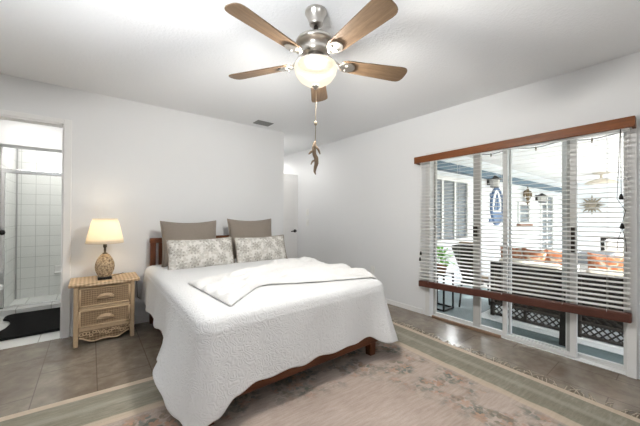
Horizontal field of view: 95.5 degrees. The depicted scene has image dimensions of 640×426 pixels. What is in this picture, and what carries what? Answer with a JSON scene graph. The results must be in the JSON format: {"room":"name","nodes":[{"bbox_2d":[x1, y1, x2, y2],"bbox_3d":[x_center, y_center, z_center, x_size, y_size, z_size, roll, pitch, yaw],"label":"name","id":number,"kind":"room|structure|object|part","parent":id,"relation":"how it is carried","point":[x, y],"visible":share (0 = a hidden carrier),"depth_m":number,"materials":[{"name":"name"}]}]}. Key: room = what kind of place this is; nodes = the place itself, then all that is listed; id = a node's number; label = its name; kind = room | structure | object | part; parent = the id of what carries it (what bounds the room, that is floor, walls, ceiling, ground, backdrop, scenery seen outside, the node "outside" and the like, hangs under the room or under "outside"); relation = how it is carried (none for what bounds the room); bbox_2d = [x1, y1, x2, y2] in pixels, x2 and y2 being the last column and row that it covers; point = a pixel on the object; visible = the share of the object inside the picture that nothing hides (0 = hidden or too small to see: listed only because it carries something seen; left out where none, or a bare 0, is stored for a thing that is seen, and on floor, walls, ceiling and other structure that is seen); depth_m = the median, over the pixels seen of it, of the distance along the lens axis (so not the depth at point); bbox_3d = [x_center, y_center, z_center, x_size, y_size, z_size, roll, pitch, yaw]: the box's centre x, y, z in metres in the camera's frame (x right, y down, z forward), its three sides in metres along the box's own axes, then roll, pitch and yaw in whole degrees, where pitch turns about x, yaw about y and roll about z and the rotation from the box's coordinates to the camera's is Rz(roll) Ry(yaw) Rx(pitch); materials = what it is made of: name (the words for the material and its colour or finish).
{"room":"bedroom","nodes":[
{"label":"bedroom","id":0,"kind":"room"},
{"bbox_2d":[0,146,15,306],"bbox_3d":[-4.425,0.035,3.522,0.908,2.540,0.890,1,0,-38],"label":"wall","id":1,"kind":"structure","parent":0,"point":[7,155],"depth_m":3.85,"materials":[{"name":"white tile"}]},
{"bbox_2d":[0,119,61,152],"bbox_3d":[-3.644,-1.014,3.509,2.100,0.435,0.260,1,0,-38],"label":"wall","id":2,"kind":"structure","parent":0,"point":[13,134],"depth_m":3.49,"materials":[{"name":"paint"}]},
{"bbox_2d":[16,149,61,298],"bbox_3d":[-4.263,0.040,4.280,2.100,2.540,0.100,1,0,-38],"label":"wall","id":3,"kind":"structure","parent":0,"point":[39,197],"depth_m":4.30,"materials":[{"name":"white tile"}]},
{"bbox_2d":[15,149,17,298],"bbox_3d":[-4.333,0.119,4.152,0.016,2.220,0.014,1,0,-38],"label":"trim","id":4,"kind":"structure","parent":3,"relation":"attached to","point":[16,149],"depth_m":4.15,"materials":[{"name":"grey metal"}]},
{"bbox_2d":[54,265,60,273],"bbox_3d":[-3.952,0.853,4.415,0.130,0.120,0.070,1,0,-38],"label":"soap dish","id":5,"kind":"object","parent":3,"relation":"attached to","point":[57,268],"visible":0.58,"depth_m":4.40,"materials":[{"name":"ceramic"}]},
{"bbox_2d":[0,73,283,335],"bbox_3d":[-2.327,-0.006,3.031,4.436,2.440,0.120,1,0,-38],"label":"wall","id":6,"kind":"structure","parent":0,"point":[139,165],"depth_m":3.25,"materials":[{"name":"paint"}]},
{"bbox_2d":[0,109,71,337],"bbox_3d":[-2.836,0.148,2.622,0.902,2.120,0.143,1,0,-38],"label":"door frame","id":7,"kind":"structure","parent":6,"relation":"attached to","point":[66,125],"depth_m":2.82,"materials":[{"name":"white wood"}]},
{"bbox_2d":[71,314,148,335],"bbox_3d":[-1.498,1.179,3.598,2.413,0.085,0.012,1,0,-38],"label":"baseboard","id":8,"kind":"structure","parent":6,"relation":"attached to","point":[141,318],"depth_m":3.21,"materials":[{"name":"white wood"}]},
{"bbox_2d":[0,0,639,155],"bbox_3d":[-0.883,-1.274,2.095,5.525,0.100,8.820,1,0,-38],"label":"ceiling","id":9,"kind":"structure","parent":0,"point":[180,55],"depth_m":2.21,"materials":[{"name":"white paint"}]},
{"bbox_2d":[253,120,273,125],"bbox_3d":[-0.764,-1.206,3.919,0.230,0.012,0.160,1,0,-38],"label":"ceiling vent","id":10,"kind":"object","parent":9,"relation":"in","point":[259,122],"visible":1,"depth_m":3.90,"materials":[{"name":"grey metal"}]},
{"bbox_2d":[224,0,406,140],"bbox_3d":[-0.014,-0.802,1.728,1.172,0.840,1.145,1,0,-38],"label":"ceiling fan","id":11,"kind":"object","parent":9,"relation":"hanging from","point":[315,69],"visible":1,"depth_m":1.67,"materials":[{"name":"brown wood"}]},
{"bbox_3d":[-0.390,-0.918,1.899,0.445,0.008,0.132,0,13,20],"label":"blade","id":12,"kind":"part","parent":11,"relation":"part of","materials":[{"name":"brown wood"}]},
{"bbox_3d":[-0.266,-0.920,1.460,0.132,0.008,0.445,16,10,37],"label":"blade","id":13,"kind":"part","parent":11,"relation":"part of","materials":[{"name":"brown wood"}]},
{"bbox_2d":[309,141,320,174],"bbox_3d":[-0.034,-0.335,1.759,0.072,0.205,0.029,1,0,-28],"label":"charm","id":14,"kind":"object","parent":11,"relation":"hanging from","point":[314,146],"visible":1,"depth_m":1.75,"materials":[{"name":"brown wood"}]},
{"bbox_3d":[-0.026,-0.566,1.764,0.018,0.370,0.017,1,0,-38],"label":"pull chain","id":15,"kind":"part","parent":11,"relation":"part of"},
{"bbox_3d":[-0.026,-0.837,1.764,0.260,0.132,0.260,1,0,-38],"label":"lamp shade","id":16,"kind":"part","parent":11,"relation":"part of","materials":[{"name":"white glass"}]},
{"bbox_3d":[-0.011,-0.914,2.152,0.132,0.008,0.445,-13,-1,2],"label":"blade","id":17,"kind":"part","parent":11,"relation":"part of","materials":[{"name":"brown wood"}]},
{"bbox_3d":[0.189,-0.917,1.442,0.132,0.008,0.445,16,-9,-33],"label":"blade","id":18,"kind":"part","parent":11,"relation":"part of","materials":[{"name":"brown wood"}]},
{"bbox_3d":[0.347,-0.914,1.870,0.445,0.008,0.132,0,-13,-16],"label":"blade","id":19,"kind":"part","parent":11,"relation":"part of","materials":[{"name":"brown wood"}]},
{"bbox_2d":[0,294,639,418],"bbox_3d":[-0.696,1.275,1.824,5.525,0.120,8.170,1,0,-38],"label":"floor","id":20,"kind":"structure","parent":0,"point":[35,375],"depth_m":2.35,"materials":[{"name":"tile"}]},
{"bbox_2d":[0,307,59,340],"bbox_3d":[-2.981,1.196,3.315,0.961,0.029,0.900,1,0,-38],"label":"bath mat","id":21,"kind":"object","parent":20,"relation":"on","point":[24,324],"visible":0.63,"depth_m":3.10,"materials":[{"name":"black fabric"}]},
{"bbox_2d":[0,301,59,316],"bbox_3d":[-3.372,1.227,3.739,1.350,0.170,0.190,1,0,-38],"label":"shower curb","id":22,"kind":"object","parent":20,"relation":"on","point":[3,312],"visible":0.22,"depth_m":3.51,"materials":[{"name":"white tile"}]},
{"bbox_2d":[0,168,61,308],"bbox_3d":[-3.318,0.310,3.812,1.190,1.665,0.055,1,0,-38],"label":"shower door","id":23,"kind":"structure","parent":22,"relation":"on","point":[3,171],"depth_m":3.45,"materials":[{"name":"silver metal"}]},
{"bbox_3d":[-3.313,-0.497,3.817,1.190,0.050,0.055,1,0,-38],"label":"header rail","id":24,"kind":"part","parent":23,"relation":"part of","materials":[{"name":"silver metal"}]},
{"bbox_2d":[68,272,139,347],"bbox_3d":[-2.106,0.925,2.851,0.539,0.578,0.373,1,0,-38],"label":"nightstand","id":25,"kind":"object","parent":20,"relation":"on","point":[102,309],"visible":1,"depth_m":2.73,"materials":[{"name":"wicker"}]},
{"bbox_3d":[-2.197,0.938,2.616,0.036,0.547,0.042,1,0,-38],"label":"leg","id":26,"kind":"part","parent":25,"relation":"part of","materials":[{"name":"wicker"}]},
{"bbox_2d":[85,218,123,279],"bbox_3d":[-2.081,0.345,2.815,0.305,0.581,0.305,1,0,-38],"label":"table lamp","id":27,"kind":"object","parent":25,"relation":"on","point":[105,231],"visible":1,"depth_m":2.75,"materials":[{"name":"beige"}]},
{"bbox_3d":[-2.080,0.173,2.816,0.300,0.230,0.300,1,0,-38],"label":"lamp shade","id":28,"kind":"part","parent":27,"relation":"part of","materials":[{"name":"fabric"}]},
{"bbox_3d":[-2.028,0.966,2.747,0.374,0.142,0.022,1,0,-38],"label":"drawer","id":29,"kind":"part","parent":25,"relation":"part of","materials":[{"name":"wicker"}]},
{"bbox_3d":[-2.027,0.774,2.748,0.374,0.158,0.022,1,0,-38],"label":"drawer","id":30,"kind":"part","parent":25,"relation":"part of","materials":[{"name":"wicker"}]},
{"bbox_3d":[-2.026,0.873,2.747,0.384,0.411,0.024,1,0,-38],"label":"cross rail","id":31,"kind":"part","parent":25,"relation":"part of","materials":[{"name":"wicker"}]},
{"bbox_3d":[-2.010,0.965,2.725,0.135,0.050,0.036,1,0,-38],"label":"handle","id":32,"kind":"part","parent":25,"relation":"part of","materials":[{"name":"wicker"}]},
{"bbox_3d":[-2.009,0.773,2.726,0.135,0.050,0.036,1,0,-38],"label":"handle","id":33,"kind":"part","parent":25,"relation":"part of","materials":[{"name":"wicker"}]},
{"bbox_3d":[-1.861,0.942,2.881,0.036,0.547,0.042,1,0,-38],"label":"leg","id":34,"kind":"part","parent":25,"relation":"part of","materials":[{"name":"wicker"}]},
{"bbox_2d":[149,235,377,425],"bbox_3d":[-0.700,0.751,2.850,1.490,0.940,2.065,1,0,-38],"label":"bed","id":35,"kind":"object","parent":20,"relation":"on","point":[369,343],"visible":0.1,"depth_m":2.23,"materials":[{"name":"brown wood"}]},
{"bbox_3d":[-1.854,0.755,3.220,0.055,0.925,0.045,1,0,-38],"label":"headboard post","id":36,"kind":"part","parent":35,"relation":"part of","materials":[{"name":"brown wood"}]},
{"bbox_3d":[-1.311,0.310,3.648,1.440,0.055,0.055,1,0,-38],"label":"headboard rail","id":37,"kind":"part","parent":35,"relation":"part of","materials":[{"name":"brown wood"}]},
{"bbox_2d":[140,258,397,425],"bbox_3d":[-0.618,0.861,2.742,1.836,0.588,2.096,1,0,-38],"label":"coverlet","id":38,"kind":"object","parent":35,"relation":"on","point":[212,350],"visible":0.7,"depth_m":1.84,"materials":[{"name":"white fabric"}]},
{"bbox_2d":[160,220,215,266],"bbox_3d":[-1.454,0.335,3.271,0.612,0.498,0.209,1,0,-45],"label":"throw pillow","id":39,"kind":"object","parent":38,"relation":"on","point":[169,230],"visible":0.61,"depth_m":3.19,"materials":[{"name":"beige fabric"}]},
{"bbox_2d":[166,236,234,269],"bbox_3d":[-1.268,0.435,3.139,0.707,0.329,0.203,1,0,-43],"label":"lumbar pillow","id":40,"kind":"object","parent":38,"relation":"on","point":[192,253],"visible":0.92,"depth_m":3.05,"materials":[{"name":"fabric"}]},
{"bbox_2d":[227,219,271,258],"bbox_3d":[-0.877,0.321,3.728,0.608,0.498,0.203,1,0,-36],"label":"throw pillow","id":41,"kind":"object","parent":38,"relation":"on","point":[237,228],"visible":0.42,"depth_m":3.65,"materials":[{"name":"beige fabric"}]},
{"bbox_2d":[233,235,286,262],"bbox_3d":[-0.717,0.448,3.595,0.698,0.329,0.208,1,0,-43],"label":"lumbar pillow","id":42,"kind":"object","parent":38,"relation":"on","point":[248,249],"visible":0.88,"depth_m":3.50,"materials":[{"name":"fabric"}]},
{"bbox_2d":[189,257,375,305],"bbox_3d":[-0.318,0.656,2.578,1.492,0.381,1.201,1,0,-38],"label":"throw blanket","id":43,"kind":"object","parent":38,"relation":"on","point":[228,288],"visible":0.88,"depth_m":2.43,"materials":[{"name":"white fabric"}]},
{"bbox_3d":[-0.075,0.988,2.046,1.440,0.195,0.030,1,0,-38],"label":"foot rail","id":44,"kind":"part","parent":35,"relation":"part of","materials":[{"name":"brown wood"}]},
{"bbox_3d":[0.435,1.050,2.505,0.080,0.328,0.080,1,0,-38],"label":"leg","id":45,"kind":"part","parent":35,"relation":"part of","materials":[{"name":"brown wood"}]},
{"bbox_2d":[0,320,639,425],"bbox_3d":[-0.101,1.202,1.174,4.101,0.024,2.917,1,0,-35],"label":"area rug","id":46,"kind":"object","parent":20,"relation":"on","point":[416,379],"visible":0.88,"depth_m":1.87,"materials":[{"name":"fabric"}]},
{"bbox_2d":[432,315,500,337],"bbox_3d":[1.555,1.222,3.155,0.027,0.028,0.735,1,0,-38],"label":"threshold","id":47,"kind":"object","parent":20,"relation":"on","point":[433,316],"visible":1,"depth_m":3.11,"materials":[{"name":"brown metal"}]},
{"bbox_2d":[284,51,639,378],"bbox_3d":[1.221,0.078,3.750,0.150,2.560,8.820,1,0,-38],"label":"wall","id":48,"kind":"structure","parent":0,"point":[362,201],"depth_m":3.75,"materials":[{"name":"paint"}]},
{"bbox_2d":[370,266,374,273],"bbox_3d":[0.758,0.823,4.198,0.011,0.116,0.074,1,0,-38],"label":"wall outlet","id":49,"kind":"object","parent":48,"relation":"attached to","point":[372,267],"visible":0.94,"depth_m":4.19,"materials":[{"name":"white plastic"}]},
{"bbox_2d":[386,299,422,313],"bbox_3d":[0.475,1.208,4.551,0.012,0.060,2.535,1,0,-38],"label":"baseboard","id":50,"kind":"structure","parent":48,"relation":"attached to","point":[398,304],"depth_m":3.75,"materials":[{"name":"white wood"}]},
{"bbox_2d":[414,115,635,322],"bbox_3d":[1.752,0.088,2.858,0.119,1.592,1.838,1,0,-38],"label":"window blind","id":51,"kind":"object","parent":48,"relation":"attached to","point":[619,125],"visible":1,"depth_m":2.56,"materials":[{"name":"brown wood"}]},
{"bbox_3d":[1.505,0.089,3.158,0.055,1.428,0.002,1,0,-38],"label":"ladder cord","id":52,"kind":"part","parent":51,"relation":"part of","materials":[{"name":"white fabric"}]},
{"bbox_3d":[1.771,0.080,2.821,0.055,1.410,0.002,1,0,-38],"label":"ladder cord","id":53,"kind":"part","parent":51,"relation":"part of","materials":[{"name":"white fabric"}]},
{"bbox_3d":[1.752,0.812,2.835,0.050,0.142,1.763,1,0,-38],"label":"rail","id":54,"kind":"part","parent":51,"relation":"part of","materials":[{"name":"brown wood"}]},
{"bbox_3d":[1.763,-0.640,2.865,0.065,0.040,1.773,1,0,-38],"label":"head rail","id":55,"kind":"part","parent":51,"relation":"part of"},
{"bbox_3d":[2.221,0.065,2.249,0.055,1.381,0.002,1,0,-38],"label":"ladder cord","id":56,"kind":"part","parent":51,"relation":"part of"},
{"bbox_3d":[2.246,-0.171,2.164,0.007,0.910,0.054,1,0,-38],"label":"pull cord","id":57,"kind":"part","parent":51,"relation":"part of","materials":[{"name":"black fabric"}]},
{"bbox_2d":[425,124,626,375],"bbox_3d":[1.871,0.304,2.909,0.146,2.065,1.715,1,0,-38],"label":"door","id":58,"kind":"structure","parent":48,"relation":"in","point":[571,350],"depth_m":2.89,"materials":[{"name":"white plastic"}]},
{"bbox_3d":[1.554,0.266,3.369,0.031,1.927,0.440,1,0,-38],"label":"rail","id":59,"kind":"part","parent":58,"relation":"part of","materials":[{"name":"white plastic"}]},
{"bbox_3d":[1.820,0.265,3.031,0.031,1.927,0.270,1,0,-38],"label":"rail","id":60,"kind":"part","parent":58,"relation":"part of","materials":[{"name":"white plastic"}]},
{"bbox_3d":[2.048,0.265,2.742,0.031,1.927,0.425,1,0,-38],"label":"rail","id":61,"kind":"part","parent":58,"relation":"part of","materials":[{"name":"white plastic"}]},
{"bbox_3d":[2.012,0.264,2.699,0.031,1.927,0.480,1,0,-38],"label":"rail","id":62,"kind":"part","parent":58,"relation":"part of","materials":[{"name":"white plastic"}]},
{"bbox_3d":[2.150,0.225,2.472,0.030,0.220,0.027,1,0,-38],"label":"handle","id":63,"kind":"part","parent":58,"relation":"part of","materials":[{"name":"brown metal"}]},
{"bbox_3d":[2.308,0.264,2.412,0.031,1.927,0.295,1,0,-38],"label":"rail","id":64,"kind":"part","parent":58,"relation":"part of","materials":[{"name":"white plastic"}]},
{"bbox_2d":[627,115,636,378],"bbox_3d":[2.346,0.252,2.185,0.025,1.965,0.050,1,0,-38],"label":"trim","id":65,"kind":"structure","parent":48,"relation":"attached to","point":[632,139],"depth_m":2.18,"materials":[{"name":"white wood"}]},
{"bbox_2d":[437,156,561,290],"bbox_3d":[4.769,0.079,7.321,9.845,2.800,0.200,1,0,-38],"label":"wall","id":66,"kind":"structure","parent":0,"point":[516,174],"depth_m":6.73,"materials":[{"name":"white paint"}]},
{"bbox_2d":[437,175,468,244],"bbox_3d":[2.143,-0.054,5.094,1.910,1.190,0.050,1,0,-38],"label":"window","id":67,"kind":"structure","parent":66,"relation":"in","point":[447,179],"depth_m":5.31,"materials":[{"name":"white plastic"}]},
{"bbox_2d":[487,175,500,187],"bbox_3d":[3.715,-0.668,6.201,0.270,0.270,0.257,1,0,-38],"label":"wall lantern","id":68,"kind":"object","parent":66,"relation":"attached to","point":[495,182],"visible":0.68,"depth_m":6.13,"materials":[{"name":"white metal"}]},
{"bbox_3d":[3.722,-0.633,6.192,0.200,0.140,0.173,1,0,-38],"label":"glass","id":69,"kind":"part","parent":68,"relation":"part of","materials":[{"name":"white glass"}]},
{"bbox_2d":[489,188,502,224],"bbox_3d":[3.983,-0.150,6.549,0.760,0.864,0.064,1,0,-38],"label":"wall plaque","id":70,"kind":"object","parent":66,"relation":"attached to","point":[494,191],"visible":0.62,"depth_m":6.50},
{"bbox_2d":[437,160,561,191],"bbox_3d":[4.487,-0.782,6.884,8.845,0.125,0.140,1,0,-38],"label":"beam","id":71,"kind":"structure","parent":66,"relation":"attached to","point":[487,175],"depth_m":6.00,"materials":[{"name":"wood"}]},
{"bbox_2d":[517,202,532,225],"bbox_3d":[5.352,0.029,7.589,0.900,0.630,0.100,1,0,-38],"label":"window","id":72,"kind":"structure","parent":66,"relation":"in","point":[523,216],"depth_m":7.57,"materials":[{"name":"white plastic"}]},
{"bbox_3d":[5.350,0.314,7.587,0.900,0.060,0.100,1,0,-38],"label":"sill","id":73,"kind":"part","parent":72,"relation":"part of","materials":[{"name":"brown wood"}]},
{"bbox_2d":[523,186,531,204],"bbox_3d":[5.439,-0.445,7.614,0.580,0.500,0.099,1,0,-38],"label":"lantern","id":74,"kind":"object","parent":66,"relation":"attached to","point":[528,195],"visible":0.81,"depth_m":7.57,"materials":[{"name":"gold metal"}]},
{"bbox_2d":[535,193,547,202],"bbox_3d":[6.228,-0.422,8.180,0.270,0.270,0.257,1,0,-38],"label":"wall lantern","id":75,"kind":"object","parent":66,"relation":"attached to","point":[541,194],"visible":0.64,"depth_m":8.12,"materials":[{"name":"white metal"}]},
{"bbox_3d":[6.234,-0.387,8.171,0.200,0.140,0.173,1,0,-38],"label":"glass","id":76,"kind":"part","parent":75,"relation":"part of","materials":[{"name":"white glass"}]},
{"bbox_2d":[540,193,553,250],"bbox_3d":[6.905,0.401,8.844,1.240,1.940,0.050,1,0,-38],"label":"window","id":77,"kind":"structure","parent":66,"relation":"in","point":[549,207],"depth_m":8.84,"materials":[{"name":"white plastic"}]},
{"bbox_2d":[437,285,623,364],"bbox_3d":[8.444,1.421,2.639,9.845,0.100,11.700,1,0,-38],"label":"floor","id":78,"kind":"structure","parent":0,"point":[465,311],"depth_m":3.60,"materials":[{"name":"grey concrete"}]},
{"bbox_2d":[437,272,453,311],"bbox_3d":[1.710,1.093,4.133,0.270,0.500,0.260,1,0,-38],"label":"plant stand","id":79,"kind":"object","parent":78,"relation":"on","point":[443,304],"visible":0.39,"depth_m":4.07,"materials":[{"name":"black metal"}]},
{"bbox_3d":[1.686,1.102,3.962,0.020,0.480,0.020,1,0,-38],"label":"leg","id":80,"kind":"part","parent":79,"relation":"part of","materials":[{"name":"black metal"}]},
{"bbox_3d":[1.709,1.333,4.132,0.270,0.020,0.260,1,0,-38],"label":"frame","id":81,"kind":"part","parent":79,"relation":"part of","materials":[{"name":"black metal"}]},
{"bbox_2d":[437,245,454,272],"bbox_3d":[1.734,0.651,4.116,0.367,0.384,0.439,1,0,-38],"label":"potted plant","id":82,"kind":"object","parent":79,"relation":"on","point":[441,251],"visible":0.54,"depth_m":4.06,"materials":[{"name":"green plant"}]},
{"bbox_3d":[1.717,0.780,4.113,0.168,0.125,0.168,1,0,-38],"label":"pot","id":83,"kind":"part","parent":82,"relation":"part of","materials":[{"name":"ceramic"}]},
{"bbox_3d":[1.883,1.104,4.116,0.020,0.480,0.020,1,0,-38],"label":"leg","id":84,"kind":"part","parent":79,"relation":"part of","materials":[{"name":"black metal"}]},
{"bbox_2d":[451,241,489,306],"bbox_3d":[2.195,0.875,4.184,0.524,0.928,0.416,1,0,-38],"label":"patio chair","id":85,"kind":"object","parent":78,"relation":"on","point":[457,245],"visible":0.37,"depth_m":4.08,"materials":[{"name":"plastic"}]},
{"bbox_3d":[2.057,0.722,4.076,0.172,0.535,0.416,1,0,-38],"label":"backrest","id":86,"kind":"part","parent":85,"relation":"part of","materials":[{"name":"plastic"}]},
{"bbox_3d":[2.238,0.991,4.192,0.400,0.040,0.240,1,0,-38],"label":"seat","id":87,"kind":"part","parent":85,"relation":"part of","materials":[{"name":"plastic"}]},
{"bbox_2d":[481,306,623,355],"bbox_3d":[3.579,1.343,3.148,1.660,0.006,2.920,1,0,-38],"label":"rug","id":88,"kind":"object","parent":78,"relation":"on","point":[589,342],"visible":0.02,"depth_m":3.30,"materials":[{"name":"white fabric"}]},
{"bbox_2d":[490,259,561,330],"bbox_3d":[2.721,0.967,3.708,0.620,0.743,0.780,1,0,-38],"label":"loveseat","id":89,"kind":"object","parent":88,"relation":"on","point":[524,309],"visible":0.45,"depth_m":3.49,"materials":[{"name":"wicker"}]},
{"bbox_3d":[2.268,0.991,3.819,0.045,0.693,0.045,1,0,-38],"label":"leg","id":90,"kind":"part","parent":89,"relation":"part of","materials":[{"name":"wicker"}]},
{"bbox_2d":[500,247,522,258],"bbox_3d":[2.538,0.671,3.831,0.134,0.460,0.300,3,-2,-38],"label":"pillow","id":91,"kind":"object","parent":89,"relation":"on","point":[513,252],"visible":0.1,"depth_m":3.77,"materials":[{"name":"fabric"}]},
{"bbox_2d":[499,259,528,264],"bbox_3d":[2.471,0.749,3.702,0.105,0.310,0.350,1,0,-38],"label":"cushion","id":92,"kind":"object","parent":89,"relation":"on","point":[518,261],"depth_m":3.63,"materials":[{"name":"white fabric"}]},
{"bbox_3d":[2.490,1.308,3.525,0.035,0.028,0.780,1,0,-38],"label":"frame rail","id":93,"kind":"part","parent":89,"relation":"part of","materials":[{"name":"wicker"}]},
{"bbox_3d":[2.488,1.252,3.524,0.030,0.138,0.030,1,0,-38],"label":"skirt post","id":94,"kind":"part","parent":89,"relation":"part of","materials":[{"name":"wicker"}]},
{"bbox_3d":[2.490,1.173,3.526,0.035,0.030,0.780,1,0,-38],"label":"frame rail","id":95,"kind":"part","parent":89,"relation":"part of","materials":[{"name":"wicker"}]},
{"bbox_3d":[2.499,0.654,3.534,0.050,0.030,0.780,1,0,-38],"label":"frame rail","id":96,"kind":"part","parent":89,"relation":"part of","materials":[{"name":"wicker"}]},
{"bbox_3d":[2.514,0.909,3.544,0.030,0.500,0.720,1,0,-38],"label":"panel","id":97,"kind":"part","parent":89,"relation":"part of","materials":[{"name":"plastic"}]},
{"bbox_2d":[522,248,546,262],"bbox_3d":[2.687,0.670,3.643,0.152,0.458,0.265,0,0,-25],"label":"pillow","id":98,"kind":"object","parent":89,"relation":"on","point":[523,249],"visible":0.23,"depth_m":3.59,"materials":[{"name":"fabric"}]},
{"bbox_2d":[527,261,561,269],"bbox_3d":[2.663,0.749,3.458,0.105,0.310,0.350,1,0,-38],"label":"cushion","id":99,"kind":"object","parent":89,"relation":"on","point":[529,262],"depth_m":3.43,"materials":[{"name":"white fabric"}]},
{"bbox_2d":[546,250,561,265],"bbox_3d":[2.829,0.670,3.462,0.145,0.460,0.240,0,0,-25],"label":"pillow","id":100,"kind":"object","parent":89,"relation":"on","point":[548,255],"visible":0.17,"depth_m":3.46,"materials":[{"name":"fabric"}]},
{"bbox_2d":[578,268,623,346],"bbox_3d":[3.346,0.966,2.914,0.620,0.743,1.080,1,0,-38],"label":"loveseat","id":101,"kind":"object","parent":88,"relation":"on","point":[612,326],"visible":0.38,"depth_m":3.00,"materials":[{"name":"wicker"}]},
{"bbox_3d":[2.800,0.989,3.143,0.045,0.693,0.045,1,0,-38],"label":"leg","id":102,"kind":"part","parent":101,"relation":"part of","materials":[{"name":"wicker"}]},
{"bbox_3d":[3.124,0.652,2.740,0.050,0.030,1.080,1,0,-38],"label":"frame rail","id":103,"kind":"part","parent":101,"relation":"part of","materials":[{"name":"wicker"}]},
{"bbox_3d":[3.115,1.172,2.732,0.035,0.030,1.080,1,0,-38],"label":"frame rail","id":104,"kind":"part","parent":101,"relation":"part of","materials":[{"name":"wicker"}]},
{"bbox_3d":[3.115,1.306,2.731,0.035,0.028,1.080,1,0,-38],"label":"frame rail","id":105,"kind":"part","parent":101,"relation":"part of","materials":[{"name":"wicker"}]},
{"bbox_3d":[3.139,0.907,2.751,0.030,0.500,1.020,1,0,-38],"label":"panel","id":106,"kind":"part","parent":101,"relation":"part of","materials":[{"name":"plastic"}]},
{"bbox_2d":[587,252,622,270],"bbox_3d":[3.101,0.669,3.116,0.160,0.460,0.354,0,0,-23],"label":"pillow","id":107,"kind":"object","parent":101,"relation":"on","point":[588,253],"visible":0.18,"depth_m":3.12,"materials":[{"name":"fabric"}]},
{"bbox_2d":[586,268,623,276],"bbox_3d":[3.049,0.748,2.967,0.105,0.310,0.500,1,0,-38],"label":"cushion","id":108,"kind":"object","parent":101,"relation":"on","point":[593,272],"depth_m":3.02,"materials":[{"name":"fabric"}]},
{"bbox_2d":[559,141,565,346],"bbox_3d":[2.497,0.110,2.954,0.089,2.460,0.094,1,0,-38],"label":"porch post","id":109,"kind":"object","parent":78,"relation":"on","point":[562,327],"visible":0.22,"depth_m":2.94,"materials":[{"name":"white"}]},
{"bbox_2d":[466,133,622,181],"bbox_3d":[5.935,-1.124,5.696,9.645,0.080,3.800,1,0,-38],"label":"ceiling","id":110,"kind":"structure","parent":0,"point":[535,170],"depth_m":5.92,"materials":[{"name":"white paint"}]},
{"bbox_2d":[482,132,622,156],"bbox_3d":[3.848,-1.040,4.115,0.030,0.093,3.301,1,0,-38],"label":"string lights","id":111,"kind":"object","parent":110,"relation":"hanging from","point":[591,139],"visible":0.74,"depth_m":4.51,"materials":[{"name":"black metal"}]},
{"bbox_2d":[585,172,616,185],"bbox_3d":[7.441,-0.888,7.696,0.660,0.350,0.660,1,0,-38],"label":"porch light","id":112,"kind":"object","parent":110,"relation":"attached to","point":[592,182],"visible":0.77,"depth_m":7.59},
{"bbox_3d":[7.441,-0.978,7.697,0.340,0.170,0.340,1,0,-38],"label":"stem","id":113,"kind":"part","parent":112,"relation":"part of","materials":[{"name":"beige metal"}]},
{"bbox_3d":[7.441,-0.838,7.696,0.660,0.130,0.660,1,0,-38],"label":"lamp shade","id":114,"kind":"part","parent":112,"relation":"part of","materials":[{"name":"beige glass"}]},
{"bbox_2d":[578,179,622,251],"bbox_3d":[10.259,0.115,8.145,0.200,2.800,5.300,1,0,-38],"label":"wall","id":115,"kind":"structure","parent":0,"point":[580,186],"depth_m":9.48,"materials":[{"name":"white paint"}]},
{"bbox_2d":[579,196,603,213],"bbox_3d":[8.937,-0.259,9.555,0.084,0.660,0.660,1,0,-38],"label":"sun ornament","id":116,"kind":"object","parent":115,"relation":"attached to","point":[597,204],"visible":0.75,"depth_m":9.54,"materials":[{"name":"metal"}]},
{"bbox_3d":[9.287,1.377,3.303,7.300,0.006,11.700,1,0,-38],"label":"floor","id":117,"kind":"structure","parent":0,"visible":0},
{"bbox_2d":[578,251,615,271],"bbox_3d":[4.361,0.991,4.592,0.550,0.740,0.380,1,0,-38],"label":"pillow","id":118,"kind":"object","parent":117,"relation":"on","point":[581,252],"visible":0.17,"depth_m":4.52,"materials":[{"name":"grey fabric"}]},
{"bbox_2d":[600,237,622,255],"bbox_3d":[5.404,0.897,4.682,0.700,0.940,1.370,1,0,-38],"label":"daybed","id":119,"kind":"object","parent":117,"relation":"on","point":[601,238],"visible":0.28,"depth_m":5.16,"materials":[{"name":"wicker"}]},
{"bbox_2d":[604,239,622,250],"bbox_3d":[5.552,0.578,4.799,0.170,0.220,1.230,1,0,-38],"label":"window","id":120,"kind":"structure","parent":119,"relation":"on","point":[620,240],"depth_m":5.14,"materials":[{"name":"white glass"}]},
{"bbox_3d":[-1.510,0.013,5.482,0.120,2.440,2.719,1,0,-38],"label":"wall","id":121,"kind":"structure","parent":0,"visible":0},
{"bbox_2d":[283,174,297,258],"bbox_3d":[-0.731,0.248,5.288,0.800,1.953,0.096,1,0,-38],"label":"door","id":122,"kind":"structure","parent":121,"relation":"in","point":[290,211],"depth_m":5.45,"materials":[{"name":"white wood"}]},
{"bbox_3d":[-0.606,0.648,5.399,0.260,0.780,0.010,1,0,-38],"label":"panel","id":123,"kind":"part","parent":122,"relation":"part of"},
{"bbox_3d":[-0.601,-0.242,5.404,0.260,0.720,0.010,1,0,-38],"label":"panel","id":124,"kind":"part","parent":122,"relation":"part of","materials":[{"name":"white wood"}]}
]}

